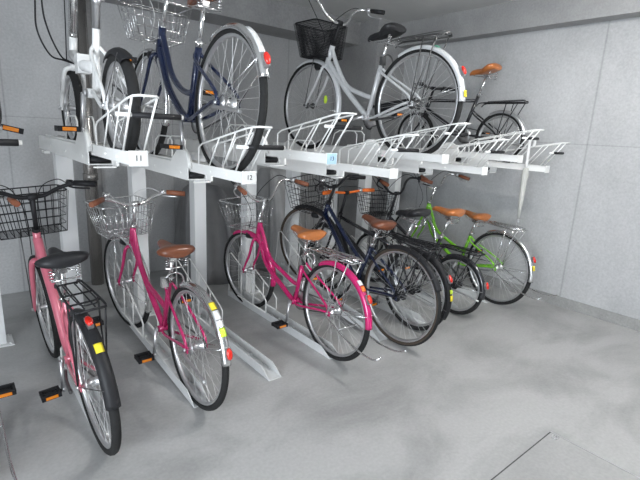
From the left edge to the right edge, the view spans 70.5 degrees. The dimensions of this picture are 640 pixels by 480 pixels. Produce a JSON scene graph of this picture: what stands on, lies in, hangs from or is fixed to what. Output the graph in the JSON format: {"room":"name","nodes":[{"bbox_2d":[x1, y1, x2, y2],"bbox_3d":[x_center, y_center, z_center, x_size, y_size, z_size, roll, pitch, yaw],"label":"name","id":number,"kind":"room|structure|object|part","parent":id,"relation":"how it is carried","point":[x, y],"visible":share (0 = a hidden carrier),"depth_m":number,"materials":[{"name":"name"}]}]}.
{"room":"bicycle parking room","nodes":[
{"label":"bicycle parking room","id":0,"kind":"room"},
{"bbox_2d":[0,0,334,294],"bbox_3d":[-2.246,-0.954,4.057,6.960,2.750,0.200,-8,17,-38],"label":"wall","id":1,"kind":"structure","parent":0,"point":[30,78],"depth_m":4.20,"materials":[{"name":"concrete"}]},
{"bbox_2d":[101,0,360,48],"bbox_3d":[-2.180,-2.077,3.389,6.480,0.250,0.410,-8,17,-38],"label":"trim","id":2,"kind":"structure","parent":1,"relation":"attached to","point":[276,18],"depth_m":4.48,"materials":[{"name":"concrete"}]},
{"bbox_2d":[0,246,639,479],"bbox_3d":[0.197,1.283,1.561,7.160,0.200,7.950,-8,17,-38],"label":"floor","id":3,"kind":"structure","parent":0,"point":[491,381],"depth_m":2.64,"materials":[{"name":"concrete"}]},
{"bbox_2d":[0,292,14,347],"bbox_3d":[-2.161,0.114,2.932,0.180,1.208,0.180,-8,17,-38],"label":"post","id":4,"kind":"object","parent":3,"relation":"on","point":[5,340],"visible":1,"depth_m":3.04,"materials":[{"name":"white metal"}]},
{"bbox_3d":[-2.189,0.691,3.070,0.180,0.020,0.180,-8,17,-38],"label":"plate","id":5,"kind":"part","parent":4,"relation":"part of","materials":[{"name":"white paint"}]},
{"bbox_2d":[0,139,22,145],"bbox_3d":[-1.653,-0.435,2.103,0.250,0.314,2.089,-8,17,-38],"label":"rack","id":6,"kind":"object","parent":4,"relation":"on","point":[3,142],"visible":1,"depth_m":1.43,"materials":[{"name":"black rubber"}]},
{"bbox_2d":[0,103,23,133],"bbox_3d":[-1.343,-0.841,1.942,0.601,1.072,1.303,-5,15,-30],"label":"bicycle","id":7,"kind":"object","parent":6,"relation":"on","point":[2,126],"visible":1,"depth_m":1.90,"materials":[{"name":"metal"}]},
{"bbox_3d":[-1.411,-0.707,1.882,0.131,0.473,0.834,8,7,-41],"label":"frame","id":8,"kind":"part","parent":7,"relation":"part of","materials":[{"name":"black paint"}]},
{"bbox_2d":[0,189,22,479],"bbox_3d":[-1.719,0.364,2.166,0.631,1.120,1.978,-8,17,-38],"label":"bicycle","id":9,"kind":"object","parent":3,"relation":"on","point":[6,390],"visible":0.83,"depth_m":2.17,"materials":[{"name":"metal"}]},
{"bbox_2d":[52,152,83,331],"bbox_3d":[-1.782,0.019,3.223,0.180,1.293,0.180,-8,17,-38],"label":"post","id":10,"kind":"object","parent":3,"relation":"on","point":[63,166],"visible":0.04,"depth_m":3.15,"materials":[{"name":"white metal"}]},
{"bbox_2d":[38,94,183,167],"bbox_3d":[-1.230,-0.577,2.419,0.250,0.314,2.089,-8,17,-38],"label":"rack","id":11,"kind":"object","parent":10,"relation":"on","point":[83,149],"visible":0.92,"depth_m":2.01,"materials":[{"name":"white metal"}]},
{"bbox_3d":[-1.483,-0.541,2.677,0.170,0.100,1.400,-8,17,-38],"label":"rail","id":12,"kind":"part","parent":11,"relation":"part of","materials":[{"name":"white metal"}]},
{"bbox_2d":[34,0,140,150],"bbox_3d":[-1.115,-0.934,2.081,0.579,1.041,1.217,-2,14,-18],"label":"bicycle","id":13,"kind":"object","parent":11,"relation":"on","point":[82,64],"visible":0.91,"depth_m":1.99,"materials":[{"name":"metal"}]},
{"bbox_3d":[-1.203,-1.240,2.203,0.044,0.466,0.174,-8,17,-38],"label":"stem","id":14,"kind":"part","parent":13,"relation":"part of","materials":[{"name":"silver metal"}]},
{"bbox_3d":[-1.045,-0.792,2.085,0.131,0.381,0.814,-8,17,-38],"label":"frame","id":15,"kind":"part","parent":13,"relation":"part of","materials":[{"name":"white paint"}]},
{"bbox_3d":[-0.946,-1.051,1.915,0.060,0.288,0.106,-8,17,-38],"label":"seat post","id":16,"kind":"part","parent":13,"relation":"part of","materials":[{"name":"metal"}]},
{"bbox_2d":[46,135,148,165],"bbox_3d":[-1.244,-0.495,2.386,0.084,0.059,1.754,-8,17,-38],"label":"tray","id":17,"kind":"object","parent":11,"relation":"on","point":[101,151],"depth_m":2.07,"materials":[{"name":"white paint"}]},
{"bbox_3d":[-0.631,-0.464,1.690,0.250,0.016,0.016,-8,17,-38],"label":"pull handle","id":18,"kind":"part","parent":11,"relation":"part of","materials":[{"name":"black plastic"}]},
{"bbox_2d":[39,277,110,438],"bbox_3d":[-1.474,0.608,2.693,0.111,0.425,1.450,-8,17,-38],"label":"rail","id":19,"kind":"object","parent":3,"relation":"on","point":[95,394],"visible":0.24,"depth_m":2.52,"materials":[{"name":"metal"}]},
{"bbox_2d":[0,179,121,455],"bbox_3d":[-1.458,0.300,2.373,0.610,1.172,1.737,-4,15,-28],"label":"bicycle","id":20,"kind":"object","parent":19,"relation":"on","point":[65,320],"visible":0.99,"depth_m":2.22,"materials":[{"name":"metal"}]},
{"bbox_3d":[-1.577,-0.146,2.500,0.044,0.232,0.112,-13,21,-39],"label":"stem","id":21,"kind":"part","parent":20,"relation":"part of","materials":[{"name":"black plastic"}]},
{"bbox_2d":[0,184,67,307],"bbox_3d":[-1.712,0.080,2.688,0.412,0.770,0.380,-8,17,-38],"label":"basket","id":22,"kind":"object","parent":20,"relation":"on","point":[36,231],"depth_m":2.65,"materials":[{"name":"metal"}]},
{"bbox_3d":[-1.339,0.328,2.345,0.131,0.647,0.964,-13,21,-39],"label":"frame","id":23,"kind":"part","parent":20,"relation":"part of","materials":[{"name":"pink paint"}]},
{"bbox_3d":[-1.246,0.222,2.200,0.054,0.178,0.071,3,13,3],"label":"seat post","id":24,"kind":"part","parent":20,"relation":"part of","materials":[{"name":"silver metal"}]},
{"bbox_3d":[-1.372,-0.315,2.569,0.119,0.059,0.068,-2,14,-19],"label":"brake lever","id":25,"kind":"part","parent":20,"relation":"part of","materials":[{"name":"black plastic"}]},
{"bbox_3d":[-1.161,0.647,2.289,0.012,0.180,0.542,-13,21,-39],"label":"chain","id":26,"kind":"part","parent":20,"relation":"part of","materials":[{"name":"metal"}]},
{"bbox_2d":[78,0,103,284],"bbox_3d":[-2.044,-0.802,4.002,0.124,2.500,0.124,-8,17,-38],"label":"drain pipe","id":27,"kind":"object","parent":3,"relation":"on","point":[90,173],"visible":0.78,"depth_m":4.04,"materials":[{"name":"metal"}]},
{"bbox_2d":[127,166,154,315],"bbox_3d":[-1.408,0.007,3.534,0.180,1.208,0.180,-8,17,-38],"label":"post","id":28,"kind":"object","parent":3,"relation":"on","point":[136,175],"visible":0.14,"depth_m":3.46,"materials":[{"name":"white metal"}]},
{"bbox_2d":[121,126,285,184],"bbox_3d":[-0.858,-0.548,2.739,0.250,0.314,2.089,-8,17,-38],"label":"rack","id":29,"kind":"object","parent":28,"relation":"on","point":[180,164],"visible":0.93,"depth_m":2.35,"materials":[{"name":"white metal"}]},
{"bbox_3d":[-1.110,-0.512,2.998,0.170,0.100,1.400,-8,17,-38],"label":"rail","id":30,"kind":"part","parent":29,"relation":"part of","materials":[{"name":"white metal"}]},
{"bbox_2d":[116,0,270,171],"bbox_3d":[-0.778,-0.997,2.510,0.656,1.165,1.701,-2,14,-21],"label":"bicycle","id":31,"kind":"object","parent":29,"relation":"on","point":[160,55],"visible":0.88,"depth_m":2.36,"materials":[{"name":"metal"}]},
{"bbox_2d":[116,0,191,90],"bbox_3d":[-1.014,-1.147,2.823,0.368,0.610,0.330,-8,17,-38],"label":"basket","id":32,"kind":"object","parent":31,"relation":"on","point":[157,55],"depth_m":2.74,"materials":[{"name":"silver metal"}]},
{"bbox_3d":[-0.907,-1.345,2.650,0.044,0.210,0.118,-5,16,-39],"label":"stem","id":33,"kind":"part","parent":31,"relation":"part of","materials":[{"name":"silver metal"}]},
{"bbox_3d":[-0.710,-0.924,2.457,0.133,0.557,0.944,-5,16,-39],"label":"frame","id":34,"kind":"part","parent":31,"relation":"part of","materials":[{"name":"blue paint"}]},
{"bbox_3d":[-0.608,-1.087,2.313,0.075,0.198,0.055,6,14,14],"label":"seat post","id":35,"kind":"part","parent":31,"relation":"part of","materials":[{"name":"silver metal"}]},
{"bbox_3d":[-0.561,-0.646,2.375,0.012,0.188,0.542,-5,16,-39],"label":"chain","id":36,"kind":"part","parent":31,"relation":"part of","materials":[{"name":"metal"}]},
{"bbox_2d":[148,154,256,184],"bbox_3d":[-0.872,-0.466,2.707,0.084,0.059,1.754,-8,17,-38],"label":"tray","id":37,"kind":"object","parent":29,"relation":"on","point":[175,164],"depth_m":2.42,"materials":[{"name":"white paint"}]},
{"bbox_3d":[-0.260,-0.412,2.016,0.250,0.016,0.016,-8,17,-38],"label":"pull handle","id":38,"kind":"part","parent":29,"relation":"part of","materials":[{"name":"black rubber"}]},
{"bbox_2d":[114,259,208,407],"bbox_3d":[-1.095,0.522,2.985,0.111,0.493,1.448,-8,17,-38],"label":"rail","id":39,"kind":"object","parent":3,"relation":"on","point":[144,333],"visible":0.69,"depth_m":3.02,"materials":[{"name":"metal"}]},
{"bbox_2d":[83,188,232,410],"bbox_3d":[-1.030,0.276,2.761,0.600,1.080,1.780,-5,16,-30],"label":"bicycle","id":40,"kind":"object","parent":39,"relation":"on","point":[172,252],"visible":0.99,"depth_m":2.65,"materials":[{"name":"metal"}]},
{"bbox_2d":[83,195,154,281],"bbox_3d":[-1.355,0.020,3.111,0.400,0.596,0.367,-8,17,-38],"label":"basket","id":41,"kind":"object","parent":40,"relation":"on","point":[131,240],"depth_m":3.06,"materials":[{"name":"silver metal"}]},
{"bbox_3d":[-1.207,-0.165,2.942,0.048,0.189,0.090,-9,20,-40],"label":"stem","id":42,"kind":"part","parent":40,"relation":"part of","materials":[{"name":"silver metal"}]},
{"bbox_3d":[-1.026,-0.316,3.054,0.123,0.061,0.068,-9,20,-40],"label":"brake lever","id":43,"kind":"part","parent":40,"relation":"part of","materials":[{"name":"metal"}]},
{"bbox_3d":[-0.964,0.277,2.734,0.131,0.554,1.003,-9,20,-40],"label":"frame","id":44,"kind":"part","parent":40,"relation":"part of","materials":[{"name":"pink paint"}]},
{"bbox_3d":[-0.852,0.174,2.582,0.060,0.148,0.066,-9,20,-40],"label":"seat post","id":45,"kind":"part","parent":40,"relation":"part of","materials":[{"name":"silver metal"}]},
{"bbox_3d":[-0.793,0.566,2.651,0.009,0.166,0.545,-9,18,-40],"label":"chain","id":46,"kind":"part","parent":40,"relation":"part of","materials":[{"name":"metal"}]},
{"bbox_2d":[189,153,206,304],"bbox_3d":[-1.029,-0.088,3.825,0.180,1.293,0.180,-8,17,-38],"label":"post","id":47,"kind":"object","parent":3,"relation":"on","point":[197,191],"visible":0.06,"depth_m":3.79,"materials":[{"name":"white metal"}]},
{"bbox_2d":[174,112,362,165],"bbox_3d":[-0.477,-0.684,3.021,0.250,0.314,2.089,-8,17,-38],"label":"rack","id":48,"kind":"object","parent":47,"relation":"on","point":[279,157],"visible":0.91,"depth_m":2.57,"materials":[{"name":"white metal"}]},
{"bbox_3d":[-0.730,-0.648,3.279,0.170,0.100,1.400,-8,17,-38],"label":"rail","id":49,"kind":"part","parent":48,"relation":"part of","materials":[{"name":"white metal"}]},
{"bbox_2d":[186,139,336,164],"bbox_3d":[-0.491,-0.602,2.988,0.084,0.059,1.754,-8,17,-38],"label":"tray","id":50,"kind":"object","parent":48,"relation":"on","point":[330,158],"depth_m":2.65,"materials":[{"name":"white paint"}]},
{"bbox_2d":[173,184,239,284],"bbox_3d":[-1.103,-0.090,4.555,0.628,0.950,0.594,-8,17,-38],"label":"bundle","id":51,"kind":"object","parent":3,"relation":"on","point":[218,233],"visible":0.52,"depth_m":4.38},
{"bbox_2d":[176,258,280,380],"bbox_3d":[-0.721,0.501,3.295,0.111,0.425,1.450,-8,17,-38],"label":"rail","id":52,"kind":"object","parent":3,"relation":"on","point":[240,347],"visible":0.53,"depth_m":3.15,"materials":[{"name":"metal"}]},
{"bbox_2d":[240,164,259,293],"bbox_3d":[-0.655,-0.100,4.136,0.180,1.208,0.180,-8,17,-38],"label":"post","id":53,"kind":"object","parent":3,"relation":"on","point":[251,188],"visible":0.42,"depth_m":4.10,"materials":[{"name":"white metal"}]},
{"bbox_2d":[227,134,419,178],"bbox_3d":[-0.104,-0.655,3.341,0.250,0.314,2.089,-8,17,-38],"label":"rack","id":54,"kind":"object","parent":53,"relation":"on","point":[338,170],"visible":0.79,"depth_m":2.90,"materials":[{"name":"white metal"}]},
{"bbox_3d":[-0.357,-0.619,3.599,0.170,0.100,1.400,-8,17,-38],"label":"rail","id":55,"kind":"part","parent":54,"relation":"part of","materials":[{"name":"white metal"}]},
{"bbox_2d":[327,161,397,178],"bbox_3d":[-0.119,-0.573,3.309,0.084,0.059,1.754,-8,17,-38],"label":"tray","id":56,"kind":"object","parent":54,"relation":"on","point":[341,167],"depth_m":2.80,"materials":[{"name":"white paint"}]},
{"bbox_2d":[228,251,337,358],"bbox_3d":[-0.345,0.448,3.596,0.111,0.425,1.450,-8,17,-38],"label":"rail","id":57,"kind":"object","parent":3,"relation":"on","point":[266,311],"visible":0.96,"depth_m":3.67,"materials":[{"name":"metal"}]},
{"bbox_2d":[217,175,406,360],"bbox_3d":[-0.170,0.157,3.314,0.668,1.137,1.973,-8,17,-39],"label":"bicycle","id":58,"kind":"object","parent":57,"relation":"on","point":[299,298],"visible":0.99,"depth_m":3.21,"materials":[{"name":"metal"}]},
{"bbox_3d":[-0.585,-0.353,3.241,0.049,0.089,0.129,-3,15,-24],"label":"brake lever","id":59,"kind":"part","parent":58,"relation":"part of","materials":[{"name":"metal"}]},
{"bbox_2d":[217,195,273,269],"bbox_3d":[-0.605,-0.037,3.744,0.399,0.609,0.378,-8,17,-38],"label":"basket","id":60,"kind":"object","parent":58,"relation":"on","point":[257,237],"depth_m":3.70,"materials":[{"name":"silver metal"}]},
{"bbox_3d":[-0.453,-0.234,3.571,0.049,0.208,0.096,-8,17,-39],"label":"stem","id":61,"kind":"part","parent":58,"relation":"part of","materials":[{"name":"silver metal"}]},
{"bbox_3d":[-0.172,-0.462,3.676,0.133,0.084,0.051,6,14,11],"label":"brake lever","id":62,"kind":"part","parent":58,"relation":"part of","materials":[{"name":"metal"}]},
{"bbox_3d":[-0.204,0.197,3.343,0.131,0.545,1.003,-8,17,-39],"label":"frame","id":63,"kind":"part","parent":58,"relation":"part of","materials":[{"name":"paint"}]},
{"bbox_3d":[-0.108,0.078,3.205,0.055,0.147,0.054,3,13,3],"label":"seat post","id":64,"kind":"part","parent":58,"relation":"part of","materials":[{"name":"silver metal"}]},
{"bbox_3d":[-0.028,0.477,3.247,0.009,0.179,0.542,-8,17,-39],"label":"chain","id":65,"kind":"part","parent":58,"relation":"part of","materials":[{"name":"metal"}]},
{"bbox_2d":[281,170,300,286],"bbox_3d":[-0.276,-0.195,4.428,0.180,1.293,0.180,-8,17,-38],"label":"post","id":66,"kind":"object","parent":3,"relation":"on","point":[289,174],"visible":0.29,"depth_m":4.39,"materials":[{"name":"white metal"}]},
{"bbox_3d":[-0.307,0.423,4.575,0.180,0.020,0.180,-8,17,-38],"label":"plate","id":67,"kind":"part","parent":66,"relation":"part of","materials":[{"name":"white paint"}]},
{"bbox_2d":[272,122,470,164],"bbox_3d":[0.276,-0.791,3.623,0.250,0.314,2.089,-8,17,-38],"label":"rack","id":68,"kind":"object","parent":66,"relation":"on","point":[443,158],"visible":0.8,"depth_m":3.31,"materials":[{"name":"white metal"}]},
{"bbox_3d":[0.023,-0.755,3.881,0.170,0.100,1.400,-8,17,-38],"label":"rail","id":69,"kind":"part","parent":68,"relation":"part of","materials":[{"name":"white metal"}]},
{"bbox_2d":[287,142,448,163],"bbox_3d":[0.262,-0.709,3.591,0.084,0.059,1.754,-8,17,-38],"label":"tray","id":70,"kind":"object","parent":68,"relation":"on","point":[443,158],"depth_m":3.35,"materials":[{"name":"white paint"}]},
{"bbox_2d":[284,0,466,153],"bbox_3d":[0.296,-1.239,3.400,0.676,1.156,1.839,-9,18,-41],"label":"bicycle","id":71,"kind":"object","parent":68,"relation":"on","point":[373,116],"visible":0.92,"depth_m":3.30,"materials":[{"name":"metal"}]},
{"bbox_2d":[294,18,347,102],"bbox_3d":[0.006,-1.422,3.697,0.361,0.626,0.337,-8,17,-38],"label":"basket","id":72,"kind":"object","parent":71,"relation":"on","point":[319,60],"depth_m":3.61,"materials":[{"name":"metal"}]},
{"bbox_3d":[0.125,-1.602,3.530,0.044,0.193,0.107,-9,18,-41],"label":"stem","id":73,"kind":"part","parent":71,"relation":"part of","materials":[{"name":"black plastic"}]},
{"bbox_3d":[0.352,-1.181,3.346,0.133,0.574,0.951,-9,18,-41],"label":"frame","id":74,"kind":"part","parent":71,"relation":"part of","materials":[{"name":"silver metal"}]},
{"bbox_3d":[0.430,-1.803,3.608,0.130,0.087,0.051,9,15,23],"label":"brake lever","id":75,"kind":"part","parent":71,"relation":"part of","materials":[{"name":"metal"}]},
{"bbox_3d":[0.450,-1.317,3.210,0.061,0.158,0.056,5,14,10],"label":"seat post","id":76,"kind":"part","parent":71,"relation":"part of","materials":[{"name":"silver metal"}]},
{"bbox_3d":[0.516,-0.906,3.275,0.009,0.205,0.542,-9,18,-41],"label":"chain","id":77,"kind":"part","parent":71,"relation":"part of","materials":[{"name":"metal"}]},
{"bbox_2d":[321,176,338,276],"bbox_3d":[0.098,-0.207,4.738,0.180,1.208,0.180,-8,17,-38],"label":"post","id":78,"kind":"object","parent":3,"relation":"on","point":[334,209],"visible":0.2,"depth_m":4.70,"materials":[{"name":"white metal"}]},
{"bbox_2d":[337,139,508,174],"bbox_3d":[0.648,-0.762,3.943,0.250,0.314,2.089,-8,17,-38],"label":"rack","id":79,"kind":"object","parent":78,"relation":"on","point":[405,165],"visible":0.69,"depth_m":3.49,"materials":[{"name":"white metal"}]},
{"bbox_3d":[0.396,-0.726,4.202,0.170,0.100,1.400,-8,17,-38],"label":"rail","id":80,"kind":"part","parent":79,"relation":"part of","materials":[{"name":"white metal"}]},
{"bbox_2d":[394,158,487,174],"bbox_3d":[0.634,-0.680,3.911,0.084,0.059,1.754,-8,17,-38],"label":"tray","id":81,"kind":"object","parent":79,"relation":"on","point":[404,164],"depth_m":3.53,"materials":[{"name":"white paint"}]},
{"bbox_2d":[275,230,387,341],"bbox_3d":[0.039,0.318,3.874,0.111,0.583,1.440,-8,17,-38],"label":"rail","id":82,"kind":"object","parent":3,"relation":"on","point":[375,332],"visible":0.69,"depth_m":3.95,"materials":[{"name":"metal"}]},
{"bbox_2d":[280,174,441,345],"bbox_3d":[0.266,0.083,3.661,0.605,1.167,1.812,-7,17,-36],"label":"bicycle","id":83,"kind":"object","parent":82,"relation":"on","point":[378,225],"visible":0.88,"depth_m":3.45,"materials":[{"name":"metal"}]},
{"bbox_2d":[284,174,336,227],"bbox_3d":[-0.078,-0.233,3.935,0.434,0.643,0.398,-8,17,-38],"label":"basket","id":84,"kind":"object","parent":83,"relation":"on","point":[316,212],"depth_m":3.88,"materials":[{"name":"metal"}]},
{"bbox_3d":[0.099,-0.380,3.779,0.051,0.186,0.090,-8,24,-37],"label":"stem","id":85,"kind":"part","parent":83,"relation":"part of","materials":[{"name":"black plastic"}]},
{"bbox_3d":[0.310,0.088,3.587,0.131,0.567,1.003,-8,24,-37],"label":"frame","id":86,"kind":"part","parent":83,"relation":"part of","materials":[{"name":"blue paint"}]},
{"bbox_3d":[0.411,-0.009,3.438,0.060,0.148,0.066,-8,24,-37],"label":"seat post","id":87,"kind":"part","parent":83,"relation":"part of","materials":[{"name":"silver metal"}]},
{"bbox_3d":[0.457,0.384,3.519,0.009,0.157,0.570,-8,17,-38],"label":"chain","id":88,"kind":"part","parent":83,"relation":"part of","materials":[{"name":"metal"}]},
{"bbox_2d":[353,174,371,268],"bbox_3d":[0.477,-0.302,5.030,0.180,1.293,0.180,-8,17,-38],"label":"post","id":89,"kind":"object","parent":3,"relation":"on","point":[363,183],"visible":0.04,"depth_m":4.99,"materials":[{"name":"white metal"}]},
{"bbox_2d":[347,129,543,163],"bbox_3d":[1.029,-0.898,4.225,0.250,0.314,2.089,-8,17,-38],"label":"rack","id":90,"kind":"object","parent":89,"relation":"on","point":[517,158],"visible":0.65,"depth_m":3.73,"materials":[{"name":"white metal"}]},
{"bbox_3d":[0.776,-0.862,4.483,0.170,0.100,1.400,-8,17,-38],"label":"rail","id":91,"kind":"part","parent":90,"relation":"part of","materials":[{"name":"white metal"}]},
{"bbox_2d":[382,145,522,162],"bbox_3d":[1.015,-0.816,4.192,0.084,0.059,1.754,-8,17,-38],"label":"tray","id":92,"kind":"object","parent":90,"relation":"on","point":[517,158],"depth_m":3.80,"materials":[{"name":"white paint"}]},
{"bbox_2d":[313,239,425,323],"bbox_3d":[0.408,0.341,4.198,0.111,0.425,1.450,-8,17,-38],"label":"rail","id":93,"kind":"object","parent":3,"relation":"on","point":[352,291],"visible":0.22,"depth_m":4.05,"materials":[{"name":"metal"}]},
{"bbox_2d":[306,186,452,330],"bbox_3d":[0.416,0.089,3.926,0.616,1.042,1.770,-8,17,-38],"label":"bicycle","id":94,"kind":"object","parent":93,"relation":"on","point":[445,279],"visible":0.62,"depth_m":3.62,"materials":[{"name":"metal"}]},
{"bbox_3d":[0.211,-0.335,4.108,0.044,0.236,0.102,-8,17,-38],"label":"stem","id":95,"kind":"part","parent":94,"relation":"part of","materials":[{"name":"black plastic"}]},
{"bbox_3d":[0.399,-0.455,4.197,0.136,0.058,0.071,-8,17,-38],"label":"brake lever","id":96,"kind":"part","parent":94,"relation":"part of","materials":[{"name":"metal"}]},
{"bbox_3d":[0.454,0.100,3.881,0.131,0.526,1.003,-8,17,-38],"label":"frame","id":97,"kind":"part","parent":94,"relation":"part of","materials":[{"name":"black paint"}]},
{"bbox_3d":[0.690,-0.045,3.560,0.060,0.230,0.108,-8,17,-38],"label":"seat post","id":98,"kind":"part","parent":94,"relation":"part of","materials":[{"name":"silver metal"}]},
{"bbox_2d":[379,171,401,260],"bbox_3d":[0.851,-0.314,5.340,0.180,1.208,0.180,-8,17,-38],"label":"post","id":99,"kind":"object","parent":3,"relation":"on","point":[396,186],"visible":0.14,"depth_m":5.26,"materials":[{"name":"white metal"}]},
{"bbox_2d":[448,142,569,172],"bbox_3d":[1.401,-0.869,4.546,0.250,0.314,2.089,-8,17,-38],"label":"rack","id":100,"kind":"object","parent":99,"relation":"on","point":[491,165],"visible":0.46,"depth_m":4.02,"materials":[{"name":"white metal"}]},
{"bbox_2d":[397,63,528,162],"bbox_3d":[1.355,-1.232,4.474,0.616,0.913,1.497,-8,17,-38],"label":"bicycle","id":101,"kind":"object","parent":100,"relation":"on","point":[486,71],"visible":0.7,"depth_m":4.26,"materials":[{"name":"metal"}]},
{"bbox_3d":[1.156,-1.514,4.674,0.044,0.126,0.068,-8,17,-38],"label":"stem","id":102,"kind":"part","parent":101,"relation":"part of","materials":[{"name":"black plastic"}]},
{"bbox_3d":[1.384,-1.209,4.443,0.131,0.425,0.906,-8,17,-38],"label":"frame","id":103,"kind":"part","parent":101,"relation":"part of","materials":[{"name":"black paint"}]},
{"bbox_3d":[1.541,-1.002,4.353,0.009,0.158,0.512,-8,17,-39],"label":"chain","id":104,"kind":"part","parent":101,"relation":"part of","materials":[{"name":"metal"}]},
{"bbox_3d":[1.516,-1.432,4.237,0.060,0.180,0.090,-8,17,-38],"label":"seat post","id":105,"kind":"part","parent":101,"relation":"part of","materials":[{"name":"silver metal"}]},
{"bbox_3d":[1.149,-0.833,4.804,0.170,0.100,1.400,-8,17,-38],"label":"rail","id":106,"kind":"part","parent":100,"relation":"part of","materials":[{"name":"white metal"}]},
{"bbox_2d":[485,161,549,172],"bbox_3d":[1.387,-0.787,4.513,0.084,0.059,1.754,-8,17,-38],"label":"tray","id":107,"kind":"object","parent":100,"relation":"on","point":[491,165],"depth_m":4.03,"materials":[{"name":"white paint"}]},
{"bbox_2d":[516,135,535,224],"bbox_3d":[1.809,-0.519,3.977,0.129,0.784,0.060,-8,17,-38],"label":"umbrella","id":108,"kind":"object","parent":100,"relation":"hanging from","point":[525,173],"visible":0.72,"depth_m":3.94,"materials":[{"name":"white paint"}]},
{"bbox_3d":[1.825,-0.765,3.921,0.118,0.279,0.025,-8,17,-38],"label":"crook handle","id":109,"kind":"part","parent":108,"relation":"part of","materials":[{"name":"white paint"}]},
{"bbox_2d":[348,234,458,308],"bbox_3d":[0.785,0.288,4.499,0.111,0.425,1.450,-8,17,-38],"label":"rail","id":110,"kind":"object","parent":3,"relation":"on","point":[373,274],"visible":0.3,"depth_m":4.57,"materials":[{"name":"metal"}]},
{"bbox_2d":[355,174,488,314],"bbox_3d":[0.845,-0.012,4.213,0.656,1.146,1.502,-2,14,-21],"label":"bicycle","id":111,"kind":"object","parent":110,"relation":"on","point":[482,285],"visible":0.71,"depth_m":3.97,"materials":[{"name":"metal"}]},
{"bbox_2d":[355,190,398,246],"bbox_3d":[0.585,-0.141,4.592,0.348,0.672,0.380,-8,17,-38],"label":"basket","id":112,"kind":"object","parent":111,"relation":"on","point":[392,203],"depth_m":4.51,"materials":[{"name":"metal"}]},
{"bbox_3d":[0.710,-0.354,4.399,0.044,0.246,0.105,-8,17,-38],"label":"stem","id":113,"kind":"part","parent":111,"relation":"part of","materials":[{"name":"black plastic"}]},
{"bbox_3d":[0.923,0.068,4.206,0.131,0.509,0.915,-8,17,-38],"label":"frame","id":114,"kind":"part","parent":111,"relation":"part of","materials":[{"name":"black paint"}]},
{"bbox_3d":[1.090,-0.097,3.968,0.060,0.200,0.094,-8,17,-38],"label":"seat post","id":115,"kind":"part","parent":111,"relation":"part of","materials":[{"name":"silver metal"}]},
{"bbox_2d":[377,231,488,302],"bbox_3d":[1.161,0.234,4.800,0.111,0.425,1.450,-8,17,-38],"label":"rail","id":116,"kind":"object","parent":3,"relation":"on","point":[465,291],"visible":0.18,"depth_m":4.57,"materials":[{"name":"metal"}]},
{"bbox_2d":[392,171,558,304],"bbox_3d":[1.420,-0.070,4.522,0.676,1.146,1.988,-6,18,-33],"label":"bicycle","id":117,"kind":"object","parent":116,"relation":"on","point":[475,217],"visible":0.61,"depth_m":4.27,"materials":[{"name":"metal"}]},
{"bbox_3d":[1.193,-0.477,4.802,0.044,0.196,0.090,-6,18,-33],"label":"stem","id":118,"kind":"part","parent":117,"relation":"part of","materials":[{"name":"silver metal"}]},
{"bbox_3d":[1.401,-0.033,4.556,0.131,0.556,1.003,-6,18,-33],"label":"frame","id":119,"kind":"part","parent":117,"relation":"part of","materials":[{"name":"green paint"}]},
{"bbox_3d":[1.490,-0.110,4.411,0.062,0.147,0.056,7,14,18],"label":"seat post","id":120,"kind":"part","parent":117,"relation":"part of","materials":[{"name":"silver metal"}]},
{"bbox_3d":[1.556,0.256,4.447,0.009,0.178,0.544,-6,16,-33],"label":"chain","id":121,"kind":"part","parent":117,"relation":"part of","materials":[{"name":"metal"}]},
{"bbox_2d":[491,431,639,479],"bbox_3d":[1.168,1.185,1.730,0.999,0.009,1.024,-8,17,-38],"label":"floor hatch","id":122,"kind":"object","parent":3,"relation":"on","point":[553,457],"visible":1,"depth_m":2.17,"materials":[{"name":"metal"}]},
{"bbox_2d":[279,0,515,22],"bbox_3d":[0.339,-1.582,0.875,7.160,0.200,7.950,-8,17,-38],"label":"ceiling","id":123,"kind":"structure","parent":0,"point":[397,11],"depth_m":4.55,"materials":[{"name":"grey concrete"}]},
{"bbox_2d":[396,17,639,319],"bbox_3d":[2.969,-0.533,3.378,0.200,2.750,7.950,-8,17,-38],"label":"wall","id":124,"kind":"structure","parent":0,"point":[580,84],"depth_m":4.16,"materials":[{"name":"concrete"}]},
{"bbox_2d":[331,19,405,254],"bbox_3d":[0.552,-1.216,5.731,0.480,2.750,0.700,-8,17,-38],"label":"pillar","id":125,"kind":"structure","parent":124,"relation":"attached to","point":[358,65],"depth_m":5.41,"materials":[{"name":"concrete"}]},
{"bbox_2d":[395,254,639,331],"bbox_3d":[3.106,0.863,3.284,0.012,0.095,7.050,-8,17,-38],"label":"baseboard","id":126,"kind":"structure","parent":124,"relation":"attached to","point":[615,318],"depth_m":4.21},
{"bbox_2d":[397,0,639,48],"bbox_3d":[3.172,-1.633,2.638,0.160,0.250,7.050,-8,17,-38],"label":"ceiling beam","id":127,"kind":"structure","parent":124,"relation":"attached to","point":[518,16],"depth_m":4.15,"materials":[{"name":"concrete"}]}
]}

